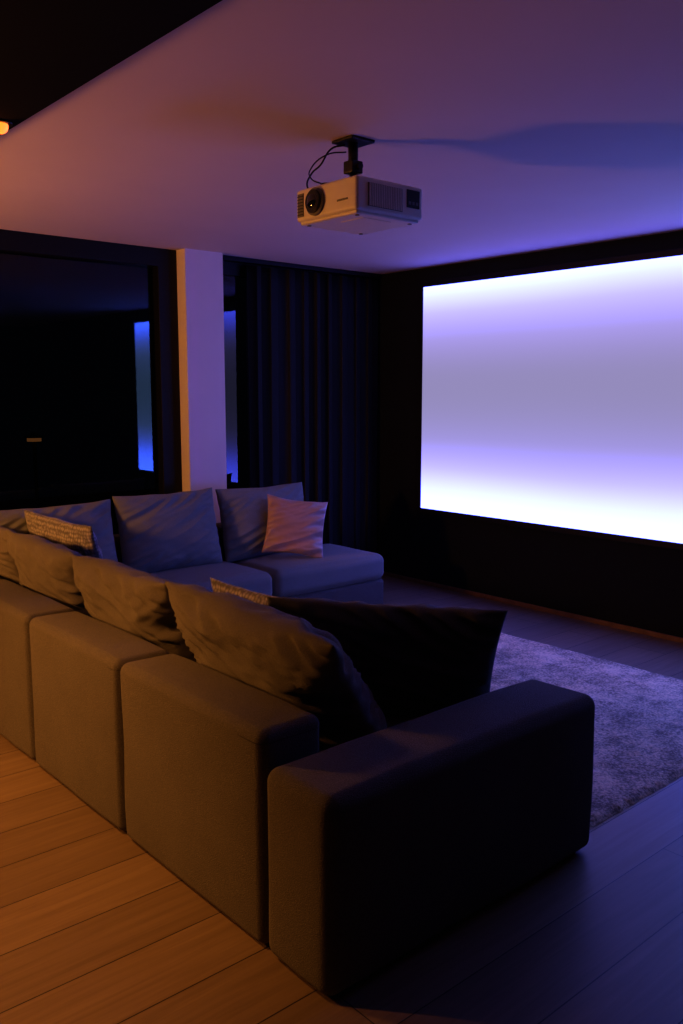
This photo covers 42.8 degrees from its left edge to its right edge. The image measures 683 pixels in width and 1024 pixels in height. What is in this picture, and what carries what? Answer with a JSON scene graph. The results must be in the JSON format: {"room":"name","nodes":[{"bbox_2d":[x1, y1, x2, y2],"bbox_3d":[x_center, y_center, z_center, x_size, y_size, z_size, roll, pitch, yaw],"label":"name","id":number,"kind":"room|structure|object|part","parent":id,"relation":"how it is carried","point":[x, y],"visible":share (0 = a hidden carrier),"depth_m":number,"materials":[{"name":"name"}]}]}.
{"room":"home theater","nodes":[
{"label":"home theater","id":0,"kind":"room"},
{"bbox_2d":[0,0,221,134],"bbox_3d":[-1.650,-1.080,0.698,3.810,0.150,8.230,-7,10,-41],"label":"ceiling soffit","id":1,"kind":"structure","parent":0,"point":[49,49],"depth_m":2.24,"materials":[{"name":"paint"}]},
{"bbox_2d":[176,248,226,522],"bbox_3d":[-1.127,-0.610,6.818,0.330,2.750,0.300,-7,10,-41],"label":"wall column","id":2,"kind":"structure","parent":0,"point":[199,272],"depth_m":6.63,"materials":[{"name":"paint"}]},
{"bbox_2d":[0,0,682,274],"bbox_3d":[-0.048,-1.414,2.138,8.360,0.120,8.550,-7,10,-41],"label":"ceiling","id":3,"kind":"structure","parent":0,"point":[521,126],"depth_m":3.57,"materials":[{"name":"paint"}]},
{"bbox_2d":[0,119,12,133],"bbox_3d":[-1.149,-1.300,2.933,0.080,0.052,0.080,-7,10,-41],"label":"recessed light","id":4,"kind":"object","parent":3,"relation":"in","point":[4,124],"visible":0.94,"depth_m":2.92,"materials":[{"name":"black plastic"}]},
{"bbox_3d":[-1.149,-1.300,2.933,0.052,0.052,0.052,-7,10,-41],"label":"bulb","id":5,"kind":"part","parent":4,"relation":"part of","materials":[{"name":"yellow glass"}]},
{"bbox_2d":[0,229,176,267],"bbox_3d":[-3.569,-1.625,4.590,6.070,0.130,0.140,-7,10,-41],"label":"rail","id":6,"kind":"object","parent":3,"relation":"attached to","point":[11,242],"visible":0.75,"depth_m":6.04,"materials":[{"name":"black metal"}]},
{"bbox_2d":[223,261,344,277],"bbox_3d":[-0.520,-1.992,7.254,1.400,0.130,0.080,-7,10,-41],"label":"rail","id":7,"kind":"object","parent":3,"relation":"attached to","point":[232,269],"visible":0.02,"depth_m":6.94,"materials":[{"name":"black metal"}]},
{"bbox_2d":[223,255,380,552],"bbox_3d":[-0.314,-0.708,7.468,1.720,2.729,0.076,-7,10,-41],"label":"curtain","id":8,"kind":"object","parent":3,"relation":"hanging from","point":[312,338],"visible":0.77,"depth_m":7.51,"materials":[{"name":"black fabric"}]},
{"bbox_2d":[297,135,421,234],"bbox_3d":[0.065,-1.394,3.692,0.420,0.343,0.397,-7,10,-41],"label":"ceiling projector","id":9,"kind":"object","parent":3,"relation":"hanging from","point":[358,204],"depth_m":3.61,"materials":[{"name":"white plastic"}]},
{"bbox_2d":[0,575,682,1023],"bbox_3d":[-0.048,1.419,2.527,8.360,0.100,8.550,-7,10,-41],"label":"floor","id":10,"kind":"structure","parent":0,"point":[95,928],"depth_m":2.75,"materials":[{"name":"brown wood"}]},
{"bbox_2d":[0,522,594,995],"bbox_3d":[-0.122,0.685,4.916,3.245,0.717,4.005,-7,10,-41],"label":"sectional sofa","id":11,"kind":"object","parent":10,"relation":"on","point":[344,859],"visible":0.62,"depth_m":2.86,"materials":[{"name":"beige fabric"}]},
{"bbox_2d":[0,526,20,585],"bbox_3d":[-1.994,0.302,5.220,0.317,0.497,0.727,-6,10,-38],"label":"throw pillow","id":12,"kind":"object","parent":11,"relation":"on","point":[8,568],"visible":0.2,"depth_m":4.94,"materials":[{"name":"beige fabric"}]},
{"bbox_3d":[-1.616,0.760,4.370,0.264,0.716,0.897,-7,10,-41],"label":"backrest","id":13,"kind":"part","parent":11,"relation":"part of","materials":[{"name":"beige fabric"}]},
{"bbox_2d":[7,529,91,616],"bbox_3d":[-1.496,0.380,4.652,0.345,0.519,0.869,-7,11,-43],"label":"throw pillow","id":14,"kind":"object","parent":11,"relation":"on","point":[45,567],"visible":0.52,"depth_m":4.45,"materials":[{"name":"beige fabric"}]},
{"bbox_2d":[0,499,117,560],"bbox_3d":[-1.833,0.227,5.606,0.842,0.548,0.285,-7,10,-41],"label":"cushion","id":15,"kind":"object","parent":11,"relation":"on","point":[97,515],"visible":0.34,"depth_m":5.68,"materials":[{"name":"fabric"}]},
{"bbox_2d":[24,510,102,558],"bbox_3d":[-1.612,0.252,5.147,0.257,0.462,0.968,-6,10,-36],"label":"knit pillow","id":16,"kind":"object","parent":11,"relation":"on","point":[82,539],"visible":0.42,"depth_m":4.91,"materials":[{"name":"beige fabric"}]},
{"bbox_3d":[-1.034,0.851,3.708,0.263,0.716,0.871,-7,10,-41],"label":"backrest","id":17,"kind":"part","parent":11,"relation":"part of","materials":[{"name":"beige fabric"}]},
{"bbox_2d":[72,555,195,661],"bbox_3d":[-0.889,0.477,3.967,0.391,0.505,0.937,-7,11,-42],"label":"throw pillow","id":18,"kind":"object","parent":11,"relation":"on","point":[136,602],"visible":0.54,"depth_m":3.73,"materials":[{"name":"beige fabric"}]},
{"bbox_2d":[112,487,222,572],"bbox_3d":[-1.206,0.140,6.143,0.806,0.563,0.292,-6,10,-37],"label":"cushion","id":19,"kind":"object","parent":11,"relation":"on","point":[158,532],"visible":0.95,"depth_m":6.03,"materials":[{"name":"fabric"}]},
{"bbox_2d":[151,561,271,595],"bbox_3d":[-1.029,0.526,6.076,0.921,0.252,0.710,-7,10,-41],"label":"cushion","id":20,"kind":"object","parent":11,"relation":"on","point":[250,577],"depth_m":5.99,"materials":[{"name":"fabric"}]},
{"bbox_3d":[-0.446,0.943,3.036,0.264,0.716,0.918,-7,10,-41],"label":"backrest","id":21,"kind":"part","parent":11,"relation":"part of","materials":[{"name":"beige fabric"}]},
{"bbox_2d":[210,577,275,604],"bbox_3d":[-0.342,0.524,3.677,0.210,0.443,0.569,-6,10,-36],"label":"knit pillow","id":22,"kind":"object","parent":11,"relation":"on","point":[219,586],"visible":0.07,"depth_m":3.63,"materials":[{"name":"beige fabric"}]},
{"bbox_2d":[215,482,303,561],"bbox_3d":[-0.580,0.068,6.699,0.820,0.538,0.286,-7,10,-41],"label":"cushion","id":23,"kind":"object","parent":11,"relation":"on","point":[243,511],"visible":0.68,"depth_m":6.49,"materials":[{"name":"fabric"}]},
{"bbox_2d":[165,581,386,749],"bbox_3d":[-0.249,0.573,3.232,0.428,0.539,1.015,-7,11,-43],"label":"throw pillow","id":24,"kind":"object","parent":11,"relation":"on","point":[279,654],"visible":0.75,"depth_m":2.95,"materials":[{"name":"beige fabric"}]},
{"bbox_2d":[262,494,327,557],"bbox_3d":[-0.347,0.115,6.554,0.525,0.492,0.235,-1,8,-9],"label":"satin pillow","id":25,"kind":"object","parent":11,"relation":"on","point":[296,527],"visible":1,"depth_m":6.50,"materials":[{"name":"pink fabric"}]},
{"bbox_2d":[231,544,383,596],"bbox_3d":[-0.276,0.439,6.726,1.079,0.253,0.712,-7,10,-41],"label":"cushion","id":26,"kind":"object","parent":11,"relation":"on","point":[341,570],"depth_m":6.47,"materials":[{"name":"fabric"}]},
{"bbox_2d":[267,597,507,717],"bbox_3d":[0.159,0.585,3.403,0.925,0.568,0.351,0,8,1],"label":"throw pillow","id":27,"kind":"object","parent":11,"relation":"on","point":[416,660],"visible":0.55,"depth_m":3.24,"materials":[{"name":"fabric"}]},
{"bbox_3d":[0.355,1.006,2.920,1.312,0.619,0.325,-7,10,-41],"label":"arm","id":28,"kind":"part","parent":11,"relation":"part of","materials":[{"name":"beige fabric"}]},
{"bbox_2d":[490,632,682,828],"bbox_3d":[0.716,0.994,5.144,1.999,0.026,2.981,-7,10,-41],"label":"shag rug","id":29,"kind":"object","parent":10,"relation":"on","point":[638,722],"visible":0.3,"depth_m":4.63,"materials":[{"name":"carpet"}]},
{"bbox_3d":[-3.569,0.990,4.949,6.070,0.090,0.140,-7,10,-41],"label":"rail","id":30,"kind":"object","parent":10,"relation":"on","visible":0},
{"bbox_2d":[149,266,181,493],"bbox_3d":[-1.339,-0.572,6.691,0.160,2.540,0.140,-7,10,-41],"label":"window frame","id":31,"kind":"structure","parent":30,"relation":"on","point":[162,280],"depth_m":6.58,"materials":[{"name":"black metal"}]},
{"bbox_2d":[345,275,374,279],"bbox_3d":[0.114,-0.777,8.038,0.360,2.750,0.170,-7,10,-41],"label":"wall","id":32,"kind":"structure","parent":0,"point":[345,275],"depth_m":7.80,"materials":[{"name":"grey paint"}]},
{"bbox_2d":[375,230,682,637],"bbox_3d":[3.073,-0.362,5.021,0.190,2.750,8.550,-7,10,-41],"label":"wall","id":33,"kind":"structure","parent":0,"point":[625,583],"depth_m":6.65,"materials":[{"name":"grey paint"}]},
{"bbox_3d":[0.692,-0.981,7.584,0.038,1.897,0.045,-7,10,-41],"label":"frame","id":34,"kind":"part","parent":33,"relation":"part of","materials":[{"name":"black metal"}]},
{"bbox_2d":[383,572,682,642],"bbox_3d":[3.043,0.991,5.147,0.014,0.035,8.300,-7,10,-41],"label":"baseboard","id":35,"kind":"structure","parent":33,"relation":"attached to","point":[477,594],"depth_m":6.80,"materials":[{"name":"brown wood"}]},
{"bbox_3d":[1.968,-0.781,6.130,0.038,1.987,3.935,-7,10,-41],"label":"projection screen","id":36,"kind":"part","parent":33,"relation":"part of","materials":[{"name":"white fabric"}]},
{"bbox_3d":[1.968,0.181,6.262,0.038,0.045,3.935,-7,10,-41],"label":"frame","id":37,"kind":"part","parent":33,"relation":"part of","materials":[{"name":"black metal"}]},
{"bbox_3d":[1.968,-1.743,5.998,0.038,0.045,3.935,-7,10,-41],"label":"frame","id":38,"kind":"part","parent":33,"relation":"part of","materials":[{"name":"black metal"}]},
{"label":"outside","id":39,"kind":"structure","parent":0,"visible":0},
{"bbox_2d":[0,485,242,533],"bbox_3d":[-4.195,0.447,9.856,11.600,0.130,7.850,-7,10,-41],"label":"ground","id":40,"kind":"structure","parent":39,"point":[44,502],"depth_m":13.97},
{"bbox_2d":[23,432,44,507],"bbox_3d":[-3.519,-0.284,10.047,0.240,1.265,0.240,-7,10,-41],"label":"lantern","id":41,"kind":"object","parent":40,"relation":"on","point":[33,437],"visible":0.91,"depth_m":9.99,"materials":[{"name":"black metal"}]},
{"bbox_3d":[-3.519,-0.831,9.972,0.160,0.045,0.160,-7,10,-41],"label":"glass","id":42,"kind":"part","parent":41,"relation":"part of","materials":[{"name":"brown"}]},
{"bbox_3d":[-3.519,-0.232,10.055,0.040,1.160,0.040,-7,10,-41],"label":"post","id":43,"kind":"part","parent":41,"relation":"part of","materials":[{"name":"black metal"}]}
]}

